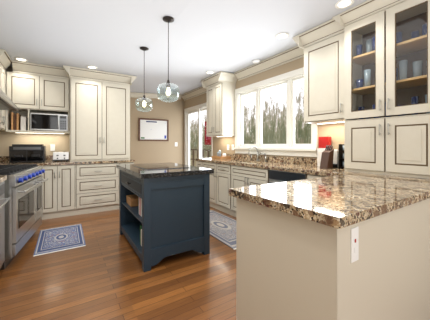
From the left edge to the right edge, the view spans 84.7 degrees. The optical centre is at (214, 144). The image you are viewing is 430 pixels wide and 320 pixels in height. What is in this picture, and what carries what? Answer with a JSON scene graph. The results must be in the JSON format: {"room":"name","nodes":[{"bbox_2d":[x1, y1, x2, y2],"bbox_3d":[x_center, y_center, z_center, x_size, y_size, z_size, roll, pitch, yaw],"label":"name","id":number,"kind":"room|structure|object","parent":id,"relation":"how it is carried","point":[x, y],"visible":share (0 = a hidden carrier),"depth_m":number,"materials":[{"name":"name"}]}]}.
{"room":"kitchen","nodes":[
{"label":"kitchen","id":0,"kind":"room"},
{"bbox_2d":[0,67,68,155],"bbox_3d":[-2.891,-0.150,4.514,2.420,2.720,0.120,0,0,-33],"label":"wall","id":1,"kind":"structure","parent":0,"point":[59,141],"depth_m":4.22,"materials":[{"name":"beige paint"}]},
{"bbox_2d":[6,60,59,133],"bbox_3d":[-3.025,-0.773,4.083,0.862,1.127,0.458,0,0,-33],"label":"upper cabinet","id":2,"kind":"object","parent":1,"relation":"attached to","point":[32,87],"depth_m":3.92,"materials":[{"name":"paint"}]},
{"bbox_2d":[11,112,20,129],"bbox_3d":[-3.318,-0.386,3.939,0.090,0.289,0.270,0,0,-33],"label":"book","id":3,"kind":"object","parent":2,"relation":"on","point":[18,122],"depth_m":3.85,"materials":[{"name":"brown paper"}]},
{"bbox_2d":[20,116,27,129],"bbox_3d":[-3.232,-0.356,3.999,0.070,0.229,0.220,0,0,-33],"label":"book","id":4,"kind":"object","parent":2,"relation":"on","point":[23,120],"depth_m":3.92,"materials":[{"name":"white paper"}]},
{"bbox_2d":[30,113,66,130],"bbox_3d":[-2.911,-0.388,4.164,0.520,0.294,0.388,0,0,-33],"label":"microwave","id":5,"kind":"object","parent":2,"relation":"on","point":[46,122],"visible":0.92,"depth_m":4.02,"materials":[{"name":"silver metal"}]},
{"bbox_2d":[0,207,235,319],"bbox_3d":[-0.194,1.260,2.071,4.340,0.100,9.340,0,0,-33],"label":"floor","id":6,"kind":"structure","parent":0,"point":[101,275],"depth_m":2.09,"materials":[{"name":"brown wood"}]},
{"bbox_2d":[0,49,16,267],"bbox_3d":[-2.523,-0.064,2.540,0.673,2.547,3.596,0,0,-33],"label":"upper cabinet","id":7,"kind":"object","parent":6,"relation":"on","point":[5,61],"visible":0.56,"depth_m":2.23,"materials":[{"name":"paint"}]},
{"bbox_2d":[0,156,39,165],"bbox_3d":[-3.285,0.700,3.814,0.757,1.020,0.633,0,0,-33],"label":"base cabinet","id":8,"kind":"object","parent":6,"relation":"on","point":[3,159],"depth_m":3.91,"materials":[{"name":"paint"}]},
{"bbox_2d":[9,144,45,162],"bbox_3d":[-3.112,0.139,3.940,0.450,0.300,0.410,0,0,-33],"label":"toaster oven","id":9,"kind":"object","parent":8,"relation":"on","point":[18,153],"visible":1,"depth_m":3.80,"materials":[{"name":"black metal"}]},
{"bbox_2d":[0,164,47,269],"bbox_3d":[-2.472,0.700,2.685,0.758,1.019,1.097,0,0,-25],"label":"range","id":10,"kind":"object","parent":6,"relation":"on","point":[24,203],"visible":1,"depth_m":2.51,"materials":[{"name":"silver metal"}]},
{"bbox_2d":[40,156,75,219],"bbox_3d":[-2.755,0.700,4.152,0.500,1.020,0.633,0,0,-33],"label":"base cabinet","id":11,"kind":"object","parent":6,"relation":"on","point":[59,191],"depth_m":3.92,"materials":[{"name":"paint"}]},
{"bbox_2d":[53,152,68,161],"bbox_3d":[-2.725,0.205,4.180,0.238,0.167,0.309,0,0,-33],"label":"toaster","id":12,"kind":"object","parent":11,"relation":"on","point":[60,156],"visible":1,"depth_m":4.07,"materials":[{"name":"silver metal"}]},
{"bbox_2d":[33,224,85,256],"bbox_3d":[-2.008,1.205,3.084,0.500,0.008,0.930,0,0,-33],"label":"area rug","id":13,"kind":"object","parent":6,"relation":"on","point":[51,240],"visible":1,"depth_m":3.00,"materials":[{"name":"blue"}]},
{"bbox_2d":[60,65,119,155],"bbox_3d":[-2.335,-0.524,4.429,0.866,1.627,0.615,0,0,-33],"label":"tall cabinet","id":14,"kind":"object","parent":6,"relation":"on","point":[93,105],"depth_m":4.25,"materials":[{"name":"paint"}]},
{"bbox_2d":[76,156,119,214],"bbox_3d":[-2.249,0.700,4.474,0.700,1.020,0.633,0,0,-33],"label":"base cabinet","id":15,"kind":"object","parent":6,"relation":"on","point":[97,177],"depth_m":4.22,"materials":[{"name":"paint"}]},
{"bbox_2d":[120,156,134,163],"bbox_3d":[-1.832,0.700,4.741,0.290,1.020,0.633,0,0,-33],"label":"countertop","id":16,"kind":"structure","parent":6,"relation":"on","point":[123,159],"depth_m":4.53,"materials":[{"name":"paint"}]},
{"bbox_2d":[120,74,135,155],"bbox_3d":[-1.827,-0.524,4.753,0.339,1.627,0.615,0,0,-33],"label":"tall cabinet","id":17,"kind":"object","parent":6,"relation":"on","point":[126,81],"depth_m":4.56,"materials":[{"name":"paint"}]},
{"bbox_2d":[116,162,213,271],"bbox_3d":[-0.684,0.737,2.932,0.800,0.946,1.250,0,0,-33],"label":"kitchen island","id":18,"kind":"object","parent":6,"relation":"on","point":[174,219],"visible":1,"depth_m":2.48,"materials":[{"name":"blue wood"}]},
{"bbox_2d":[127,194,141,245],"bbox_3d":[-0.840,0.812,2.815,0.220,0.544,0.910,0,0,-33],"label":"shelf","id":19,"kind":"object","parent":18,"relation":"in","point":[134,200],"visible":0.27,"depth_m":2.94,"materials":[{"name":"brown wood"}]},
{"bbox_2d":[195,158,202,166],"bbox_3d":[-0.088,0.365,5.125,0.633,0.350,0.305,0,0,-33],"label":"base cabinet","id":20,"kind":"object","parent":6,"relation":"on","point":[199,161],"depth_m":4.95,"materials":[{"name":"paint"}]},
{"bbox_2d":[210,174,214,207],"bbox_3d":[0.135,0.770,4.783,0.624,0.880,0.530,0,0,-33],"label":"base cabinet","id":21,"kind":"object","parent":6,"relation":"on","point":[212,178],"depth_m":4.51,"materials":[{"name":"paint"}]},
{"bbox_2d":[203,153,234,175],"bbox_3d":[0.134,0.365,4.777,0.633,0.350,0.521,0,0,-33],"label":"base cabinet","id":22,"kind":"object","parent":6,"relation":"on","point":[209,163],"depth_m":4.66,"materials":[{"name":"paint"}]},
{"bbox_2d":[212,150,230,158],"bbox_3d":[0.127,0.198,5.045,0.240,0.182,0.370,0,0,-33],"label":"tray","id":23,"kind":"object","parent":22,"relation":"on","point":[219,156],"visible":1,"depth_m":4.96,"materials":[{"name":"brown wood"}]},
{"bbox_2d":[210,210,235,249],"bbox_3d":[0.083,1.205,3.552,0.660,0.008,1.550,0,0,-33],"label":"area rug","id":24,"kind":"object","parent":6,"relation":"on","point":[222,228],"visible":0.37,"depth_m":3.39,"materials":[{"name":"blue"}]},
{"bbox_2d":[215,176,230,214],"bbox_3d":[0.400,0.770,4.368,0.624,0.880,0.455,0,0,-33],"label":"base cabinet","id":25,"kind":"object","parent":6,"relation":"on","point":[222,201],"depth_m":4.22,"materials":[{"name":"paint"}]},
{"bbox_2d":[215,154,246,175],"bbox_3d":[0.396,0.365,4.365,0.633,0.350,0.455,0,0,-33],"label":"base cabinet","id":26,"kind":"object","parent":6,"relation":"on","point":[222,166],"depth_m":4.25,"materials":[{"name":"paint"}]},
{"bbox_2d":[231,180,250,187],"bbox_3d":[0.760,0.770,3.804,0.624,0.880,0.883,0,0,-33],"label":"base cabinet","id":27,"kind":"object","parent":6,"relation":"on","point":[234,183],"depth_m":3.79,"materials":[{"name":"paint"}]},
{"bbox_2d":[231,156,266,183],"bbox_3d":[0.755,0.365,3.802,0.633,0.350,0.881,0,0,-33],"label":"base cabinet","id":28,"kind":"object","parent":6,"relation":"on","point":[242,167],"depth_m":3.72,"materials":[{"name":"paint"}]},
{"bbox_2d":[248,146,266,161],"bbox_3d":[0.697,0.153,4.174,0.244,0.272,0.400,0,0,-33],"label":"faucet","id":29,"kind":"object","parent":28,"relation":"on","point":[258,154],"visible":1,"depth_m":4.19,"materials":[{"name":"silver metal"}]},
{"bbox_2d":[267,156,316,183],"bbox_3d":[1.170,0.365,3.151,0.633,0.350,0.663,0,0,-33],"label":"base cabinet","id":30,"kind":"object","parent":6,"relation":"on","point":[278,168],"depth_m":3.18,"materials":[{"name":"paint"}]},
{"bbox_2d":[317,137,330,166],"bbox_3d":[1.459,0.089,3.149,0.093,0.399,0.150,0,0,-33],"label":"canister","id":31,"kind":"object","parent":30,"relation":"on","point":[324,142],"visible":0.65,"depth_m":3.15,"materials":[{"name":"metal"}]},
{"bbox_2d":[320,145,333,168],"bbox_3d":[1.397,0.145,2.943,0.160,0.289,0.100,0,0,-33],"label":"knife block","id":32,"kind":"object","parent":30,"relation":"on","point":[327,155],"visible":1,"depth_m":2.91,"materials":[{"name":"brown wood"}]},
{"bbox_2d":[333,150,338,167],"bbox_3d":[1.530,0.174,3.022,0.090,0.229,0.100,0,0,-33],"label":"paper holder","id":33,"kind":"object","parent":30,"relation":"on","point":[336,159],"visible":0.48,"depth_m":2.99,"materials":[{"name":"white paper"}]},
{"bbox_2d":[311,160,338,175],"bbox_3d":[1.441,0.365,2.727,0.633,0.350,0.344,0,0,-33],"label":"base cabinet","id":34,"kind":"object","parent":6,"relation":"on","point":[316,170],"depth_m":2.68,"materials":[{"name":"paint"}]},
{"bbox_2d":[339,144,343,167],"bbox_3d":[1.620,0.140,2.890,0.100,0.299,0.160,0,0,-33],"label":"spice rack","id":35,"kind":"object","parent":34,"relation":"on","point":[341,155],"visible":0.33,"depth_m":2.93,"materials":[{"name":"black metal"}]},
{"bbox_2d":[231,196,429,319],"bbox_3d":[0.923,0.770,1.657,1.421,0.880,0.686,0,0,-33],"label":"base cabinet","id":36,"kind":"object","parent":6,"relation":"on","point":[350,240],"depth_m":1.23,"materials":[{"name":"paint"}]},
{"bbox_2d":[227,172,429,227],"bbox_3d":[0.901,0.312,1.642,1.445,0.045,0.750,0,0,-33],"label":"countertop","id":37,"kind":"structure","parent":36,"relation":"on","point":[343,201],"depth_m":1.36,"materials":[{"name":"brown stone"}]},
{"bbox_2d":[331,0,429,167],"bbox_3d":[1.966,-0.574,2.066,0.459,1.728,1.691,0,0,-33],"label":"tall cabinet","id":38,"kind":"object","parent":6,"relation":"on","point":[395,139],"depth_m":2.35,"materials":[{"name":"paint"}]},
{"bbox_2d":[355,23,429,118],"bbox_3d":[2.010,-0.714,2.068,0.202,0.888,1.481,0,0,-33],"label":"glassware","id":39,"kind":"object","parent":38,"relation":"in","point":[367,76],"depth_m":2.29,"materials":[{"name":"blue glass"}]},
{"bbox_2d":[339,160,429,183],"bbox_3d":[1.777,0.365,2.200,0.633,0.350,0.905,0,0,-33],"label":"base cabinet","id":40,"kind":"object","parent":6,"relation":"on","point":[388,171],"depth_m":2.24,"materials":[{"name":"paint"}]},
{"bbox_2d":[130,97,183,163],"bbox_3d":[-1.703,-0.150,6.576,2.040,2.720,0.120,0,0,-33],"label":"wall","id":41,"kind":"structure","parent":0,"point":[142,152],"depth_m":6.60,"materials":[{"name":"beige paint"}]},
{"bbox_2d":[138,118,168,140],"bbox_3d":[-1.679,-0.415,6.501,0.842,0.612,0.028,0,0,-33],"label":"whiteboard","id":42,"kind":"object","parent":41,"relation":"attached to","point":[153,129],"visible":0.98,"depth_m":6.49,"materials":[{"name":"white plastic"}]},
{"bbox_2d":[130,92,181,99],"bbox_3d":[-1.692,-1.344,6.456,1.670,0.228,0.090,0,0,-33],"label":"crown molding","id":43,"kind":"structure","parent":41,"relation":"attached to","point":[140,95],"depth_m":6.44,"materials":[{"name":"paint"}]},
{"bbox_2d":[0,0,366,94],"bbox_3d":[-0.194,-1.485,2.071,4.340,0.290,9.340,0,0,-33],"label":"ceiling","id":44,"kind":"structure","parent":0,"point":[205,36],"depth_m":2.89,"materials":[{"name":"grey paint"}]},
{"bbox_2d":[14,57,27,61],"bbox_3d":[-3.030,-1.334,3.690,0.170,0.008,0.170,0,0,-33],"label":"recessed light","id":45,"kind":"object","parent":44,"relation":"in","point":[21,59],"visible":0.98,"depth_m":3.69,"materials":[{"name":"white"}]},
{"bbox_2d":[135,47,152,111],"bbox_3d":[-0.980,-0.899,3.265,0.236,0.876,0.236,0,0,-33],"label":"pendant light","id":46,"kind":"object","parent":44,"relation":"hanging from","point":[144,97],"visible":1,"depth_m":3.25,"materials":[{"name":"clear glass"}]},
{"bbox_2d":[157,16,178,101],"bbox_3d":[-0.496,-0.899,2.507,0.236,0.876,0.236,0,0,-33],"label":"pendant light","id":47,"kind":"object","parent":44,"relation":"hanging from","point":[168,19],"visible":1,"depth_m":2.50,"materials":[{"name":"clear glass"}]},
{"bbox_2d":[276,33,288,38],"bbox_3d":[0.875,-1.419,3.073,0.170,0.008,0.170,0,0,-33],"label":"recessed light","id":48,"kind":"object","parent":44,"relation":"in","point":[282,35],"visible":0.96,"depth_m":3.06,"materials":[{"name":"white"}]},
{"bbox_2d":[335,0,353,8],"bbox_3d":[1.299,-1.417,2.370,0.170,0.008,0.170,0,0,-33],"label":"recessed light","id":49,"kind":"object","parent":44,"relation":"in","point":[341,4],"visible":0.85,"depth_m":2.38,"materials":[{"name":"white"}]},
{"bbox_2d":[184,57,343,157],"bbox_3d":[1.617,-0.150,3.155,0.120,2.720,9.220,0,0,-33],"label":"wall","id":50,"kind":"structure","parent":0,"point":[334,132],"depth_m":4.08,"materials":[{"name":"beige paint"}]},
{"bbox_2d":[184,102,212,165],"bbox_3d":[-0.426,0.075,6.340,0.140,2.270,1.550,0,0,-33],"label":"door","id":51,"kind":"structure","parent":50,"relation":"in","point":[200,108],"depth_m":6.57,"materials":[{"name":"white wood"}]},
{"bbox_2d":[201,71,236,135],"bbox_3d":[0.081,-0.814,5.048,0.429,1.248,0.815,0,0,-33],"label":"upper cabinet","id":52,"kind":"object","parent":50,"relation":"attached to","point":[220,93],"depth_m":4.85,"materials":[{"name":"paint"}]},
{"bbox_2d":[182,46,303,100],"bbox_3d":[0.220,-1.384,5.122,0.116,0.150,4.380,0,0,-33],"label":"crown molding","id":53,"kind":"structure","parent":50,"relation":"attached to","point":[288,55],"depth_m":4.10,"materials":[{"name":"paint"}]},
{"bbox_2d":[233,67,317,156],"bbox_3d":[0.963,-0.490,4.125,0.180,1.320,1.900,0,0,-33],"label":"window","id":54,"kind":"structure","parent":50,"relation":"in","point":[290,147],"depth_m":3.99,"materials":[{"name":"white wood"}]},
{"bbox_2d":[293,20,330,123],"bbox_3d":[1.395,-0.864,2.989,0.429,1.148,0.660,0,0,-33],"label":"upper cabinet","id":55,"kind":"object","parent":50,"relation":"attached to","point":[315,42],"depth_m":2.93,"materials":[{"name":"paint"}]},
{"bbox_3d":[-1.645,-0.150,0.422,0.120,2.720,8.120,0,0,-33],"label":"wall","id":56,"kind":"structure","parent":0,"visible":0},
{"bbox_2d":[0,89,18,110],"bbox_3d":[-2.670,-0.908,2.656,0.546,0.855,1.350,0,0,-33],"label":"range hood","id":57,"kind":"object","parent":56,"relation":"attached to","point":[6,102],"visible":1,"depth_m":2.92,"materials":[{"name":"beige wood"}]},
{"label":"outside","id":58,"kind":"structure","parent":0,"visible":0},
{"bbox_2d":[190,79,310,165],"bbox_3d":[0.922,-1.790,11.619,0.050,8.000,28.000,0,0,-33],"label":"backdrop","id":59,"kind":"structure","parent":58,"point":[277,136],"depth_m":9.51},
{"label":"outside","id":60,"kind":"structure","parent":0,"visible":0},
{"bbox_2d":[190,121,210,165],"bbox_3d":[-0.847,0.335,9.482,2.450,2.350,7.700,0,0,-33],"label":"flag","id":61,"kind":"object","parent":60,"point":[207,139],"depth_m":10.76,"materials":[{"name":"fabric"}]}
]}

